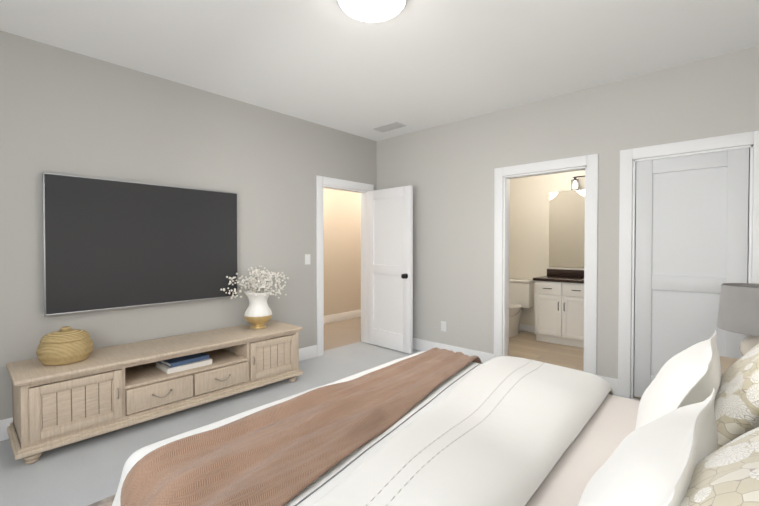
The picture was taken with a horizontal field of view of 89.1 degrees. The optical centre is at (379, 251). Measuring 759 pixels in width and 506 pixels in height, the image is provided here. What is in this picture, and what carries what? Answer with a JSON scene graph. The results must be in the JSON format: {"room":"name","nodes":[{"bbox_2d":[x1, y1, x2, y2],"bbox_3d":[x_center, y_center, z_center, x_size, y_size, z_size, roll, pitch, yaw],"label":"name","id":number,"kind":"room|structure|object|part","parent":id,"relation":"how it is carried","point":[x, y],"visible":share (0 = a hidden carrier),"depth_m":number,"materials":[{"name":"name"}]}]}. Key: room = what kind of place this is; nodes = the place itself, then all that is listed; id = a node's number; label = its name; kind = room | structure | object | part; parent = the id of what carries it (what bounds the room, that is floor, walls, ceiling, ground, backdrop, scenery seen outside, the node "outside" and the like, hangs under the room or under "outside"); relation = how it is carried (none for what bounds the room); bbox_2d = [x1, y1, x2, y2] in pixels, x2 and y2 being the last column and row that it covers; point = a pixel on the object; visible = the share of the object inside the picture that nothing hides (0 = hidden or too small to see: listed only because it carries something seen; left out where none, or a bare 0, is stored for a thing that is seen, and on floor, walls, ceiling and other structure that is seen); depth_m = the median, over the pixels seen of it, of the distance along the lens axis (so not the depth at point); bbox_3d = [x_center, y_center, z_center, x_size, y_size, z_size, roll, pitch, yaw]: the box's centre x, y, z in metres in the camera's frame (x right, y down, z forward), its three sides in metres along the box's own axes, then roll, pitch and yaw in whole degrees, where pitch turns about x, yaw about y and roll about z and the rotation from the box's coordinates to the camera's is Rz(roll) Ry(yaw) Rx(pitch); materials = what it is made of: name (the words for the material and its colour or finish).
{"room":"bedroom","nodes":[
{"label":"bedroom","id":0,"kind":"room"},
{"bbox_2d":[0,30,375,419],"bbox_3d":[-1.738,-0.116,3.536,0.120,2.740,4.900,1,1,42],"label":"wall","id":1,"kind":"structure","parent":0,"point":[64,112],"depth_m":3.23,"materials":[{"name":"grey paint"}]},
{"bbox_2d":[42,172,237,315],"bbox_3d":[-1.883,-0.057,3.243,0.059,1.006,1.435,1,1,42],"label":"tv","id":2,"kind":"object","parent":1,"relation":"attached to","point":[108,244],"visible":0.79,"depth_m":3.09,"materials":[{"name":"grey"}]},
{"bbox_2d":[0,345,316,440],"bbox_3d":[-2.028,1.191,3.136,0.015,0.140,3.830,1,1,42],"label":"baseboard","id":3,"kind":"structure","parent":1,"relation":"attached to","point":[309,352],"depth_m":4.36,"materials":[{"name":"white"}]},
{"bbox_2d":[305,254,309,264],"bbox_3d":[-0.827,0.091,4.441,0.009,0.118,0.075,1,1,42],"label":"switch plate","id":4,"kind":"object","parent":1,"relation":"attached to","point":[307,259],"visible":1,"depth_m":4.43,"materials":[{"name":"white plastic"}]},
{"bbox_2d":[316,175,373,356],"bbox_3d":[-0.463,0.168,4.936,0.160,2.132,0.964,1,1,42],"label":"door frame","id":5,"kind":"structure","parent":1,"relation":"attached to","point":[340,184],"depth_m":4.65,"materials":[{"name":"white wood"}]},
{"bbox_2d":[367,185,412,353],"bbox_3d":[0.117,0.215,4.876,0.750,2.015,0.178,1,1,44],"label":"entry door","id":6,"kind":"structure","parent":1,"relation":"in","point":[389,268],"depth_m":4.84,"materials":[{"name":"white wood"}]},
{"bbox_3d":[0.297,0.297,4.625,0.064,0.064,0.067,1,1,44],"label":"knob","id":7,"kind":"part","parent":6,"relation":"part of","materials":[{"name":"black metal"}]},
{"bbox_2d":[0,317,640,505],"bbox_3d":[0.080,1.286,3.441,5.760,0.060,7.420,1,1,42],"label":"floor","id":8,"kind":"structure","parent":0,"point":[86,472],"depth_m":2.77,"materials":[{"name":"carpet"}]},
{"bbox_2d":[88,494,115,505],"bbox_3d":[0.278,1.275,1.785,2.755,0.008,3.300,1,1,42],"label":"rug","id":9,"kind":"object","parent":8,"relation":"on","point":[107,501],"depth_m":1.95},
{"bbox_2d":[112,330,758,505],"bbox_3d":[0.495,0.688,1.599,2.411,1.169,2.551,1,1,42],"label":"bed","id":10,"kind":"object","parent":9,"relation":"on","point":[435,426],"visible":1,"depth_m":1.41,"materials":[{"name":"white fabric"}]},
{"bbox_2d":[120,347,480,505],"bbox_3d":[0.051,0.996,2.031,0.775,0.542,2.463,1,1,42],"label":"throw","id":11,"kind":"object","parent":10,"relation":"on","point":[295,451],"depth_m":1.55,"materials":[{"name":"brown fabric"}]},
{"bbox_2d":[578,388,717,505],"bbox_3d":[0.680,0.617,0.988,0.720,0.503,0.202,-1,31,-45],"label":"pillow","id":12,"kind":"object","parent":10,"relation":"on","point":[671,459],"depth_m":0.84,"materials":[{"name":"white fabric"}]},
{"bbox_2d":[635,330,720,429],"bbox_3d":[1.260,0.598,1.623,0.770,0.533,0.192,-1,29,-48],"label":"pillow","id":13,"kind":"object","parent":10,"relation":"on","point":[690,376],"depth_m":1.43,"materials":[{"name":"white fabric"}]},
{"bbox_2d":[719,356,738,374],"bbox_3d":[2.327,0.988,2.279,0.580,0.549,0.480,1,1,42],"label":"nightstand","id":14,"kind":"object","parent":9,"relation":"on","point":[727,363],"depth_m":2.47,"materials":[{"name":"brown wood"}]},
{"bbox_2d":[717,283,758,355],"bbox_3d":[2.290,0.451,2.305,0.410,0.520,0.410,1,1,42],"label":"table lamp","id":15,"kind":"object","parent":14,"relation":"on","point":[738,311],"visible":0.75,"depth_m":2.27,"materials":[{"name":"grey fabric"}]},
{"bbox_2d":[6,320,302,463],"bbox_3d":[-1.619,0.999,3.153,0.544,0.521,2.030,1,1,42],"label":"console","id":16,"kind":"object","parent":8,"relation":"on","point":[99,391],"visible":1,"depth_m":2.74,"materials":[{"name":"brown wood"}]},
{"bbox_2d":[36,326,93,365],"bbox_3d":[-2.134,0.628,2.623,0.304,0.233,0.304,1,1,42],"label":"basket","id":17,"kind":"object","parent":16,"relation":"on","point":[65,345],"visible":1,"depth_m":2.53,"materials":[{"name":"beige wicker"}]},
{"bbox_3d":[-1.922,0.973,2.463,0.018,0.325,0.473,1,1,42],"label":"door","id":18,"kind":"part","parent":16,"relation":"part of","materials":[{"name":"brown wood"}]},
{"bbox_3d":[-1.704,1.040,2.922,0.319,0.167,0.444,1,1,42],"label":"drawer","id":19,"kind":"part","parent":16,"relation":"part of","materials":[{"name":"brown wood"}]},
{"bbox_2d":[155,353,211,373],"bbox_3d":[-1.587,0.888,3.129,0.272,0.072,0.340,1,1,42],"label":"books","id":20,"kind":"object","parent":16,"relation":"in","point":[177,364],"visible":0.94,"depth_m":3.05,"materials":[{"name":"blue paper"}]},
{"bbox_3d":[-1.397,1.035,3.259,0.319,0.167,0.444,1,1,42],"label":"drawer","id":21,"kind":"part","parent":16,"relation":"part of","materials":[{"name":"brown wood"}]},
{"bbox_2d":[220,266,288,328],"bbox_3d":[-1.163,0.428,3.688,0.549,0.601,0.633,1,1,42],"label":"vase","id":22,"kind":"object","parent":16,"relation":"on","point":[258,313],"visible":1,"depth_m":3.60,"materials":[{"name":"white ceramic"}]},
{"bbox_3d":[-0.961,0.957,3.517,0.018,0.325,0.473,1,1,42],"label":"door","id":23,"kind":"part","parent":16,"relation":"part of","materials":[{"name":"brown wood"}]},
{"bbox_2d":[509,278,534,336],"bbox_3d":[1.901,0.823,5.668,0.490,0.799,0.741,1,1,42],"label":"toilet","id":24,"kind":"object","parent":8,"relation":"on","point":[521,294],"visible":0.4,"depth_m":5.68,"materials":[{"name":"white ceramic"}]},
{"bbox_2d":[535,281,583,347],"bbox_3d":[2.806,0.816,4.968,1.420,0.834,0.570,1,1,42],"label":"bathroom vanity","id":25,"kind":"object","parent":8,"relation":"on","point":[559,306],"depth_m":5.04,"materials":[{"name":"white painted wood"},{"name":"dark stone countertop"},{"name":"metal handles"}]},
{"bbox_2d":[533,277,583,280],"bbox_3d":[2.803,0.381,4.970,1.435,0.034,0.560,1,1,42],"label":"countertop","id":26,"kind":"structure","parent":25,"relation":"on","point":[536,278],"depth_m":5.15,"materials":[{"name":"brown stone"}]},
{"bbox_2d":[323,188,360,315],"bbox_3d":[-1.187,-0.155,6.215,0.120,2.740,5.000,1,1,42],"label":"wall","id":27,"kind":"structure","parent":0,"point":[342,244],"depth_m":6.71,"materials":[{"name":"beige paint"}]},
{"bbox_2d":[324,310,360,323],"bbox_3d":[-1.137,1.146,6.189,0.015,0.140,5.000,1,1,42],"label":"baseboard","id":28,"kind":"structure","parent":27,"relation":"attached to","point":[337,317],"depth_m":6.72,"materials":[{"name":"white wood"}]},
{"bbox_2d":[0,0,758,140],"bbox_3d":[0.080,-1.534,3.400,5.760,0.100,7.420,1,1,42],"label":"ceiling","id":29,"kind":"structure","parent":0,"point":[415,65],"depth_m":2.77,"materials":[{"name":"white paint"}]},
{"bbox_2d":[337,0,406,21],"bbox_3d":[-0.042,-1.433,2.199,0.400,0.066,0.400,1,1,42],"label":"ceiling lamp","id":30,"kind":"object","parent":29,"relation":"attached to","point":[372,10],"visible":1,"depth_m":2.23,"materials":[{"name":"white glass"}]},
{"bbox_2d":[374,122,405,131],"bbox_3d":[0.122,-1.493,4.648,0.380,0.016,0.170,1,1,42],"label":"ceiling vent","id":31,"kind":"object","parent":29,"relation":"in","point":[392,126],"visible":0.98,"depth_m":4.62,"materials":[{"name":"grey metal"}]},
{"bbox_2d":[509,170,584,325],"bbox_3d":[2.828,-0.143,5.407,2.940,2.740,0.120,1,1,42],"label":"wall","id":32,"kind":"structure","parent":0,"point":[529,233],"depth_m":5.81,"materials":[{"name":"white paint"}]},
{"bbox_2d":[519,324,534,332],"bbox_3d":[2.129,1.169,5.974,0.870,0.100,0.015,1,1,42],"label":"baseboard","id":33,"kind":"structure","parent":32,"relation":"attached to","point":[526,328],"depth_m":5.84,"materials":[{"name":"white wood"}]},
{"bbox_2d":[545,269,583,276],"bbox_3d":[2.985,0.311,5.169,1.435,0.100,0.020,1,1,42],"label":"backsplash","id":34,"kind":"structure","parent":32,"relation":"attached to","point":[550,272],"depth_m":5.48,"materials":[{"name":"brown stone"}]},
{"bbox_2d":[549,190,584,267],"bbox_3d":[2.984,-0.309,5.175,1.360,1.080,0.007,1,1,42],"label":"mirror","id":35,"kind":"object","parent":32,"relation":"attached to","point":[566,227],"visible":0.36,"depth_m":5.47,"materials":[{"name":"white mirror"}]},
{"bbox_2d":[571,176,584,189],"bbox_3d":[2.920,-0.964,5.126,0.684,0.230,0.151,1,1,42],"label":"sconce","id":36,"kind":"object","parent":32,"relation":"attached to","point":[574,183],"visible":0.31,"depth_m":5.27,"materials":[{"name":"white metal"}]},
{"bbox_2d":[376,46,758,397],"bbox_3d":[1.565,-0.121,3.920,4.240,2.740,0.120,1,1,42],"label":"wall","id":37,"kind":"structure","parent":0,"point":[446,171],"depth_m":3.91,"materials":[{"name":"grey paint"}]},
{"bbox_2d":[441,321,445,331],"bbox_3d":[0.760,0.889,4.581,0.075,0.118,0.009,1,1,42],"label":"electrical outlet plate","id":38,"kind":"object","parent":37,"relation":"attached to","point":[443,325],"visible":1,"depth_m":4.58,"materials":[{"name":"white plastic"}]},
{"bbox_2d":[413,338,493,362],"bbox_3d":[0.586,1.167,4.724,1.735,0.140,0.040,1,1,42],"label":"baseboard","id":39,"kind":"structure","parent":37,"relation":"attached to","point":[418,344],"depth_m":4.52,"materials":[{"name":"white"}]},
{"bbox_2d":[494,154,597,374],"bbox_3d":[1.643,0.184,3.853,0.986,2.132,0.160,1,1,42],"label":"door frame","id":40,"kind":"structure","parent":37,"relation":"attached to","point":[588,164],"depth_m":3.75,"materials":[{"name":"white wood"}]},
{"bbox_2d":[618,130,758,397],"bbox_3d":[2.473,0.195,3.095,0.924,2.132,0.160,1,1,42],"label":"door frame","id":41,"kind":"structure","parent":37,"relation":"attached to","point":[627,254],"depth_m":3.29,"materials":[{"name":"white wood"}]},
{"bbox_2d":[634,148,748,397],"bbox_3d":[2.460,0.242,3.081,0.694,2.015,0.178,1,1,42],"label":"closet door","id":42,"kind":"structure","parent":37,"relation":"in","point":[691,256],"depth_m":3.08,"materials":[{"name":"white wood"}]},
{"bbox_2d":[747,150,749,282],"bbox_3d":[3.100,-0.114,3.466,1.360,2.740,0.120,1,1,42],"label":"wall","id":43,"kind":"structure","parent":0,"point":[748,221],"depth_m":3.31,"materials":[{"name":"grey paint"}]}
]}

